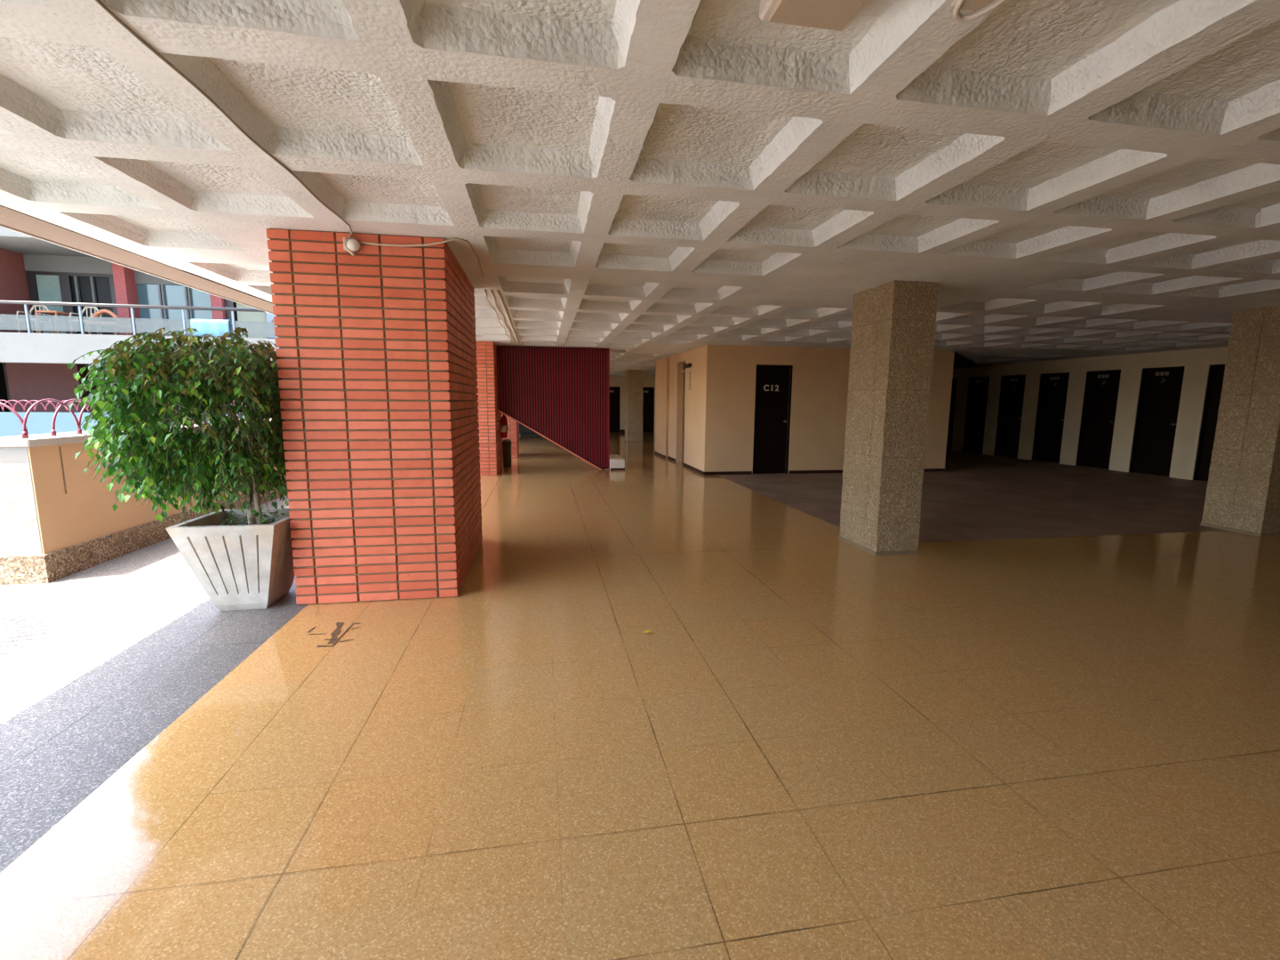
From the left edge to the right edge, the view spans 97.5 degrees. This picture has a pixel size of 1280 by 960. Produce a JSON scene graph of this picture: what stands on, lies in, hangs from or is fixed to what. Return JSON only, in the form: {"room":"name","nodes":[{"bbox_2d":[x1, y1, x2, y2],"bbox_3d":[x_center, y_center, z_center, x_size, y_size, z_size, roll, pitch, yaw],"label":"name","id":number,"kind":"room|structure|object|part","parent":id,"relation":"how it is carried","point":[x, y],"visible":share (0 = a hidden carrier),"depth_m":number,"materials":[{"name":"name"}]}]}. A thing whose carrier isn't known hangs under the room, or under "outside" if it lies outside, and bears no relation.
{"room":"building lobby","nodes":[
{"label":"building lobby","id":0,"kind":"room"},
{"bbox_2d":[232,301,268,338],"bbox_3d":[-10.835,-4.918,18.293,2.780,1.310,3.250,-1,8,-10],"label":"neighbouring house","id":1,"kind":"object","parent":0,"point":[242,316],"visible":0.05,"depth_m":16.66,"materials":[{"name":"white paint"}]},
{"bbox_2d":[265,312,278,338],"bbox_3d":[-10.608,-4.565,16.654,0.700,0.750,0.415,-1,8,-10],"label":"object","id":2,"kind":"object","parent":1,"relation":"attached to","point":[269,316],"visible":0.13,"depth_m":16.41,"materials":[{"name":"grey metal"}]},
{"bbox_2d":[518,376,655,432],"bbox_3d":[-2.122,-3.245,23.779,9.000,2.480,0.220,-1,8,-10],"label":"wall","id":3,"kind":"structure","parent":0,"point":[614,381],"depth_m":23.93,"materials":[{"name":"paint"}]},
{"bbox_2d":[609,386,620,432],"bbox_3d":[-1.242,-2.989,23.913,0.770,1.950,0.090,-1,8,-10],"label":"door","id":4,"kind":"structure","parent":3,"relation":"in","point":[614,391],"depth_m":23.92,"materials":[{"name":"brown wood"}]},
{"bbox_2d":[642,386,654,432],"bbox_3d":[0.226,-3.013,24.166,0.750,1.950,0.090,-1,8,-10],"label":"door","id":5,"kind":"structure","parent":3,"relation":"in","point":[648,394],"depth_m":24.17,"materials":[{"name":"brown wood"}]},
{"bbox_2d":[0,432,1279,959],"bbox_3d":[-0.039,0.441,7.334,21.400,0.200,34.200,-1,8,-10],"label":"floor","id":6,"kind":"structure","parent":0,"point":[818,745],"depth_m":2.28,"materials":[{"name":"brown tile"}]},
{"bbox_2d":[0,418,290,584],"bbox_3d":[-8.732,-0.921,12.008,5.900,1.060,17.340,-1,8,-10],"label":"wall","id":7,"kind":"structure","parent":6,"relation":"on","point":[56,522],"depth_m":4.28,"materials":[{"name":"paint"}]},
{"bbox_2d":[0,399,246,438],"bbox_3d":[-6.048,-0.671,5.565,2.720,0.283,3.701,-1,8,-10],"label":"railing","id":8,"kind":"object","parent":7,"relation":"on","point":[25,434],"visible":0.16,"depth_m":4.25,"materials":[{"name":"red metal"}]},
{"bbox_2d":[66,327,295,610],"bbox_3d":[-2.885,-0.085,3.721,1.204,1.806,1.312,0,8,-6],"label":"ficus tree","id":9,"kind":"object","parent":6,"relation":"on","point":[243,559],"visible":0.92,"depth_m":3.38,"materials":[{"name":"green plant"}]},
{"bbox_2d":[307,622,360,647],"bbox_3d":[-1.797,0.897,3.267,0.301,0.001,0.361,-1,8,-10],"label":"floor marking","id":10,"kind":"object","parent":6,"relation":"on","point":[336,632],"depth_m":3.26,"materials":[{"name":"grey paint"}]},
{"bbox_2d":[266,228,482,604],"bbox_3d":[-1.901,-0.469,4.444,1.029,2.380,1.651,-1,8,-10],"label":"brick pillar","id":11,"kind":"structure","parent":6,"relation":"on","point":[377,362],"depth_m":3.65,"materials":[{"name":"brick"}]},
{"bbox_2d":[342,237,361,255],"bbox_3d":[-1.772,-1.438,3.446,0.097,0.112,0.073,-1,8,-10],"label":"round wall lamp","id":12,"kind":"object","parent":11,"relation":"attached to","point":[352,245],"visible":1,"depth_m":3.43,"materials":[{"name":"white plastic"}]},
{"bbox_2d":[360,237,484,277],"bbox_3d":[-1.270,-1.563,3.979,0.526,0.072,1.289,3,8,19],"label":"cable","id":13,"kind":"object","parent":11,"relation":"attached to","point":[454,238],"visible":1,"depth_m":3.54,"materials":[{"name":"plastic"}]},
{"bbox_2d":[474,341,503,475],"bbox_3d":[-3.239,-1.367,10.740,1.029,2.380,1.561,-1,8,-10],"label":"brick pillar","id":14,"kind":"structure","parent":6,"relation":"on","point":[490,441],"depth_m":10.08,"materials":[{"name":"brick"}]},
{"bbox_2d":[500,413,507,438],"bbox_3d":[-2.729,-1.099,11.275,0.145,0.510,0.133,-1,8,-10],"label":"fire extinguisher","id":15,"kind":"object","parent":14,"relation":"attached to","point":[503,420],"visible":0.95,"depth_m":11.23,"materials":[{"name":"red metal"}]},
{"bbox_2d":[502,439,511,467],"bbox_3d":[-2.725,-0.556,11.489,0.198,0.575,0.198,-1,8,-10],"label":"litter bin","id":16,"kind":"object","parent":6,"relation":"on","point":[506,443],"visible":1,"depth_m":11.42,"materials":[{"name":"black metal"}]},
{"bbox_3d":[-2.723,-0.804,11.454,0.198,0.075,0.198,-1,8,-10],"label":"lid","id":17,"kind":"part","parent":16,"relation":"part of","materials":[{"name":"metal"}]},
{"bbox_2d":[500,412,519,457],"bbox_3d":[-3.287,-1.770,13.606,0.601,2.380,1.041,-1,8,-10],"label":"brick pillar","id":18,"kind":"structure","parent":6,"relation":"on","point":[513,435],"depth_m":13.24,"materials":[{"name":"red brick"}]},
{"bbox_2d":[519,423,539,435],"bbox_3d":[-3.503,-2.257,22.174,2.500,0.950,0.515,-1,8,-10],"label":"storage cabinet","id":19,"kind":"object","parent":6,"relation":"on","point":[524,430],"visible":0.15,"depth_m":21.81,"materials":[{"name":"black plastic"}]},
{"bbox_3d":[-4.279,-2.244,21.785,0.800,0.780,0.015,-1,8,-10],"label":"door","id":20,"kind":"part","parent":19,"relation":"part of","materials":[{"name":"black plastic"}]},
{"bbox_2d":[496,345,624,470],"bbox_3d":[-1.574,-1.427,11.282,2.433,2.375,1.055,-1,8,-10],"label":"staircase","id":21,"kind":"structure","parent":6,"relation":"on","point":[560,394],"depth_m":10.88,"materials":[{"name":"metal"}]},
{"bbox_3d":[-0.618,-1.399,11.094,0.025,2.363,0.075,-1,8,-10],"label":"post","id":22,"kind":"part","parent":21,"relation":"part of","materials":[{"name":"red metal"}]},
{"bbox_3d":[-0.438,-0.216,11.116,0.290,0.040,0.007,-1,8,-10],"label":"step skirting","id":23,"kind":"part","parent":21,"relation":"part of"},
{"bbox_2d":[624,369,643,441],"bbox_3d":[-0.207,-2.503,18.981,0.532,2.380,0.612,-1,8,-10],"label":"concrete pillar","id":24,"kind":"structure","parent":6,"relation":"on","point":[634,379],"depth_m":18.71,"materials":[{"name":"beige concrete"}]},
{"bbox_2d":[838,280,938,555],"bbox_3d":[2.276,-0.545,5.215,0.427,2.380,0.642,-1,8,-10],"label":"concrete pillar","id":25,"kind":"structure","parent":6,"relation":"on","point":[893,325],"depth_m":4.98,"materials":[{"name":"beige concrete"}]},
{"bbox_2d":[1200,304,1279,536],"bbox_3d":[6.699,-0.626,6.032,0.442,2.380,0.552,-1,8,-10],"label":"concrete pillar","id":26,"kind":"structure","parent":6,"relation":"on","point":[1243,495],"depth_m":5.98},
{"bbox_2d":[0,0,1279,376],"bbox_3d":[3.254,-2.315,7.517,14.760,0.501,34.200,-1,8,-10],"label":"ceiling","id":27,"kind":"structure","parent":0,"point":[645,181],"depth_m":2.42,"materials":[{"name":"paint"}]},
{"bbox_2d":[0,205,275,312],"bbox_3d":[-3.983,-2.073,5.160,0.310,0.575,32.000,-1,8,-10],"label":"beam","id":28,"kind":"structure","parent":27,"relation":"attached to","point":[10,218],"depth_m":4.02,"materials":[{"name":"paint"}]},
{"bbox_2d":[0,224,273,314],"bbox_3d":[-4.148,-2.067,5.132,0.025,0.582,32.000,-1,8,-10],"label":"drip edge","id":29,"kind":"structure","parent":28,"relation":"attached to","point":[1,226],"depth_m":4.25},
{"bbox_2d":[94,0,352,237],"bbox_3d":[-1.547,-1.321,2.203,0.068,0.059,2.593,-1,8,-10],"label":"cable","id":30,"kind":"object","parent":27,"relation":"attached to","point":[99,2],"visible":0.98,"depth_m":1.89,"materials":[{"name":"grey plastic"}]},
{"bbox_2d":[484,289,511,342],"bbox_3d":[-1.868,-2.104,7.575,0.046,0.014,4.801,-1,8,-10],"label":"cable","id":31,"kind":"object","parent":27,"relation":"attached to","point":[484,290],"visible":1,"depth_m":6.50,"materials":[{"name":"beige plastic"}]},
{"bbox_2d":[490,289,515,343],"bbox_3d":[-1.809,-2.105,7.585,0.046,0.014,4.800,-1,8,-10],"label":"cable","id":32,"kind":"object","parent":27,"relation":"attached to","point":[491,290],"visible":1,"depth_m":6.54,"materials":[{"name":"beige plastic"}]},
{"bbox_2d":[496,289,519,343],"bbox_3d":[-1.740,-2.102,7.598,0.024,0.021,4.800,-1,8,-10],"label":"cable","id":33,"kind":"object","parent":27,"relation":"attached to","point":[498,291],"visible":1,"depth_m":6.46,"materials":[{"name":"beige plastic"}]},
{"bbox_2d":[759,0,869,31],"bbox_3d":[0.491,-1.300,1.460,0.265,0.066,0.302,-1,8,-10],"label":"ceiling lamp","id":34,"kind":"object","parent":27,"relation":"attached to","point":[837,15],"visible":1,"depth_m":1.54,"materials":[{"name":"white plastic"}]},
{"bbox_2d":[952,351,980,368],"bbox_3d":[7.485,-2.982,14.378,3.770,0.026,6.270,-1,8,-10],"label":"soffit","id":35,"kind":"structure","parent":27,"relation":"attached to","point":[960,361],"depth_m":13.88,"materials":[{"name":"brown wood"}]},
{"bbox_2d":[952,0,1007,21],"bbox_3d":[0.863,-1.202,1.353,0.126,0.045,0.256,-1,8,-10],"label":"lamp","id":36,"kind":"object","parent":27,"relation":"attached to","point":[980,7],"visible":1,"depth_m":1.44,"materials":[{"name":"white plastic"}]},
{"bbox_3d":[0.863,-1.213,1.352,0.090,0.022,0.200,-1,8,-10],"label":"plate","id":37,"kind":"part","parent":36,"relation":"part of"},
{"bbox_2d":[654,357,669,458],"bbox_3d":[0.755,-1.843,13.990,0.500,2.480,1.350,-1,8,-10],"label":"wall","id":38,"kind":"structure","parent":0,"point":[662,365],"depth_m":13.74,"materials":[{"name":"beige paint"}]},
{"bbox_2d":[668,344,954,473],"bbox_3d":[3.157,-1.797,13.796,5.035,2.480,6.260,-1,8,-10],"label":"wall","id":39,"kind":"structure","parent":0,"point":[719,404],"depth_m":10.65,"materials":[{"name":"beige paint"}]},
{"bbox_2d":[680,362,685,462],"bbox_3d":[0.996,-1.450,12.217,0.120,2.200,0.700,-1,8,-10],"label":"door","id":40,"kind":"structure","parent":39,"relation":"in","point":[684,368],"depth_m":12.47,"materials":[{"name":"metal"}]},
{"bbox_2d":[684,363,691,367],"bbox_3d":[0.975,-2.317,11.373,0.069,0.079,0.340,-1,8,-10],"label":"wall lamp","id":41,"kind":"object","parent":39,"relation":"attached to","point":[687,365],"visible":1,"depth_m":11.28,"materials":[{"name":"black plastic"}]},
{"bbox_2d":[688,370,691,390],"bbox_3d":[1.012,-2.015,11.350,0.018,0.400,0.120,-1,8,-10],"label":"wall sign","id":42,"kind":"object","parent":39,"relation":"attached to","point":[690,378],"visible":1,"depth_m":11.34,"materials":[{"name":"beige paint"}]},
{"bbox_2d":[752,364,792,473],"bbox_3d":[2.492,-1.133,10.604,0.720,2.045,0.125,-1,8,-10],"label":"door","id":43,"kind":"structure","parent":39,"relation":"in","point":[773,383],"depth_m":10.60,"materials":[{"name":"brown wood"}]},
{"bbox_2d":[654,450,944,474],"bbox_3d":[3.269,-0.470,13.051,5.110,0.060,4.420,-1,8,-10],"label":"baseboard","id":44,"kind":"structure","parent":39,"relation":"attached to","point":[655,452],"depth_m":10.84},
{"bbox_2d":[951,346,1227,479],"bbox_3d":[11.165,-0.518,5.157,0.250,2.480,26.400,-1,8,-10],"label":"wall","id":45,"kind":"structure","parent":0,"point":[1196,362],"depth_m":11.74,"materials":[{"name":"paint"}]},
{"bbox_2d":[946,378,957,449],"bbox_3d":[9.115,-1.949,16.637,0.123,2.080,0.765,-1,8,-10],"label":"door","id":46,"kind":"structure","parent":45,"relation":"in","point":[954,380],"depth_m":16.45,"materials":[{"name":"brown wood"}]},
{"bbox_2d":[962,376,989,453],"bbox_3d":[9.318,-1.784,15.479,0.123,2.080,0.760,-1,8,-10],"label":"door","id":47,"kind":"structure","parent":45,"relation":"in","point":[978,387],"depth_m":15.54,"materials":[{"name":"brown wood"}]},
{"bbox_2d":[993,374,1025,458],"bbox_3d":[9.514,-1.624,14.352,0.123,2.080,0.770,-1,8,-10],"label":"door","id":48,"kind":"structure","parent":45,"relation":"in","point":[1012,387],"depth_m":14.40,"materials":[{"name":"brown wood"}]},
{"bbox_2d":[1032,372,1069,463],"bbox_3d":[9.714,-1.462,13.210,0.123,2.080,0.770,-1,8,-10],"label":"door","id":49,"kind":"structure","parent":45,"relation":"in","point":[1052,387],"depth_m":13.25,"materials":[{"name":"brown wood"}]},
{"bbox_2d":[1075,369,1120,469],"bbox_3d":[9.912,-1.300,12.076,0.123,2.080,0.765,-1,8,-10],"label":"door","id":50,"kind":"structure","parent":45,"relation":"in","point":[1101,388],"depth_m":12.11,"materials":[{"name":"brown wood"}]},
{"bbox_3d":[9.904,-2.218,11.993,0.005,0.070,0.235,-1,8,-10],"label":"number plate","id":51,"kind":"part","parent":50,"relation":"part of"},
{"bbox_2d":[1128,366,1184,477],"bbox_3d":[10.111,-1.138,10.935,0.123,2.080,0.765,-1,8,-10],"label":"door","id":52,"kind":"structure","parent":45,"relation":"in","point":[1160,390],"depth_m":10.96,"materials":[{"name":"brown wood"}]},
{"bbox_3d":[10.104,-2.055,10.852,0.005,0.070,0.235,-1,8,-10],"label":"number plate","id":53,"kind":"part","parent":52,"relation":"part of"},
{"bbox_2d":[1192,363,1225,480],"bbox_3d":[10.309,-0.977,9.806,0.123,2.080,0.770,-1,8,-10],"label":"door","id":54,"kind":"structure","parent":45,"relation":"in","point":[1216,372],"depth_m":10.09,"materials":[{"name":"brown wood"}]},
{"bbox_3d":[-18.306,4.349,1.521,28.300,0.200,32.000,-1,8,-10],"label":"floor","id":55,"kind":"structure","parent":0,"visible":0},
{"bbox_2d":[0,226,279,436],"bbox_3d":[-19.088,-2.535,16.294,20.000,9.300,5.000,-1,8,-10],"label":"apartment building","id":56,"kind":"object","parent":55,"relation":"on","point":[33,366],"visible":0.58,"depth_m":15.83,"materials":[{"name":"white paint"}]},
{"bbox_2d":[16,304,51,333],"bbox_3d":[-16.193,-4.274,14.993,0.540,0.852,0.512,-1,8,-10],"label":"balcony chair","id":57,"kind":"object","parent":56,"relation":"on","point":[34,306],"visible":0.3,"depth_m":15.14,"materials":[{"name":"white plastic"}]},
{"bbox_3d":[-16.226,-4.503,15.161,0.507,0.446,0.109,-1,8,-10],"label":"backrest","id":58,"kind":"part","parent":57,"relation":"part of","materials":[{"name":"white wicker"}]},
{"bbox_2d":[35,274,65,333],"bbox_3d":[-16.683,-4.933,15.922,0.590,1.690,0.020,-1,8,-10],"label":"curtain","id":59,"kind":"object","parent":56,"relation":"hanging from","point":[48,287],"depth_m":15.85,"materials":[{"name":"white fabric"}]},
{"bbox_2d":[35,310,71,334],"bbox_3d":[-15.574,-4.150,14.935,0.485,0.629,0.500,-1,8,-10],"label":"table","id":60,"kind":"object","parent":56,"relation":"on","point":[51,313],"visible":0.57,"depth_m":14.78,"materials":[{"name":"orange wood"}]},
{"bbox_2d":[69,306,102,334],"bbox_3d":[-15.010,-4.294,15.197,0.540,0.852,0.512,-1,8,-10],"label":"balcony chair","id":61,"kind":"object","parent":56,"relation":"on","point":[84,308],"visible":0.31,"depth_m":15.34,"materials":[{"name":"white plastic"}]},
{"bbox_3d":[-15.043,-4.523,15.365,0.507,0.446,0.109,-1,8,-10],"label":"backrest","id":62,"kind":"part","parent":61,"relation":"part of","materials":[{"name":"white wicker"}]},
{"bbox_3d":[-15.664,-4.950,16.098,1.000,1.690,0.020,-1,8,-10],"label":"pane","id":63,"kind":"part","parent":56,"relation":"part of","materials":[{"name":"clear glass"}]},
{"bbox_2d":[88,309,127,335],"bbox_3d":[-14.331,-4.213,15.092,0.797,0.729,0.500,-1,8,-10],"label":"chair","id":64,"kind":"object","parent":56,"relation":"on","point":[97,314],"visible":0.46,"depth_m":14.97,"materials":[{"name":"orange plastic"}]},
{"bbox_2d":[0,300,278,336],"bbox_3d":[-16.004,-4.125,14.146,13.400,0.795,0.090,-1,8,-10],"label":"balcony railing","id":65,"kind":"object","parent":56,"relation":"on","point":[7,322],"visible":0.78,"depth_m":14.55,"materials":[{"name":"grey metal"}]},
{"bbox_3d":[-16.129,-3.988,14.152,1.090,0.380,0.015,-1,8,-10],"label":"glass panel","id":66,"kind":"part","parent":65,"relation":"part of","materials":[{"name":"grey"}]},
{"bbox_3d":[-15.550,-4.112,14.238,0.045,0.750,0.040,-1,8,-10],"label":"post","id":67,"kind":"part","parent":65,"relation":"part of","materials":[{"name":"grey metal"}]},
{"bbox_3d":[-14.966,-4.007,14.352,1.090,0.380,0.015,-1,8,-10],"label":"glass panel","id":68,"kind":"part","parent":65,"relation":"part of","materials":[{"name":"grey"}]},
{"bbox_3d":[-14.387,-4.131,14.438,0.045,0.750,0.040,-1,8,-10],"label":"post","id":69,"kind":"part","parent":65,"relation":"part of","materials":[{"name":"grey metal"}]},
{"bbox_3d":[-13.804,-4.026,14.552,1.090,0.380,0.015,-1,8,-10],"label":"glass panel","id":70,"kind":"part","parent":65,"relation":"part of","materials":[{"name":"grey"}]},
{"bbox_3d":[-16.001,-4.474,14.097,13.400,0.090,0.090,-1,8,-10],"label":"handrail","id":71,"kind":"part","parent":65,"relation":"part of","materials":[{"name":"silver metal"}]},
{"bbox_3d":[-13.225,-4.150,14.638,0.045,0.750,0.040,-1,8,-10],"label":"post","id":72,"kind":"part","parent":65,"relation":"part of","materials":[{"name":"grey metal"}]},
{"bbox_3d":[-12.641,-4.045,14.753,1.090,0.380,0.015,-1,8,-10],"label":"glass panel","id":73,"kind":"part","parent":65,"relation":"part of","materials":[{"name":"grey"}]},
{"bbox_3d":[-12.062,-4.169,14.839,0.045,0.750,0.040,-1,8,-10],"label":"post","id":74,"kind":"part","parent":65,"relation":"part of","materials":[{"name":"grey metal"}]},
{"bbox_3d":[-11.478,-4.064,14.953,1.090,0.380,0.015,-1,8,-10],"label":"glass panel","id":75,"kind":"part","parent":65,"relation":"part of","materials":[{"name":"grey"}]},
{"bbox_2d":[190,318,230,336],"bbox_3d":[-11.423,-4.049,14.956,0.904,0.470,0.193,-1,8,-10],"label":"towel","id":76,"kind":"object","parent":65,"relation":"hanging from","point":[215,327],"visible":0.91,"depth_m":14.88,"materials":[{"name":"blue fabric"}]},
{"bbox_3d":[-10.899,-4.188,15.039,0.045,0.750,0.040,-1,8,-10],"label":"post","id":77,"kind":"part","parent":65,"relation":"part of","materials":[{"name":"grey metal"}]},
{"bbox_3d":[-10.316,-4.083,15.153,1.090,0.380,0.015,-1,8,-10],"label":"glass panel","id":78,"kind":"part","parent":65,"relation":"part of","materials":[{"name":"grey"}]},
{"bbox_3d":[-13.609,-4.989,16.451,2.030,1.400,0.020,-1,8,-10],"label":"pane","id":79,"kind":"part","parent":56,"relation":"part of","materials":[{"name":"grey glass"}]}
]}

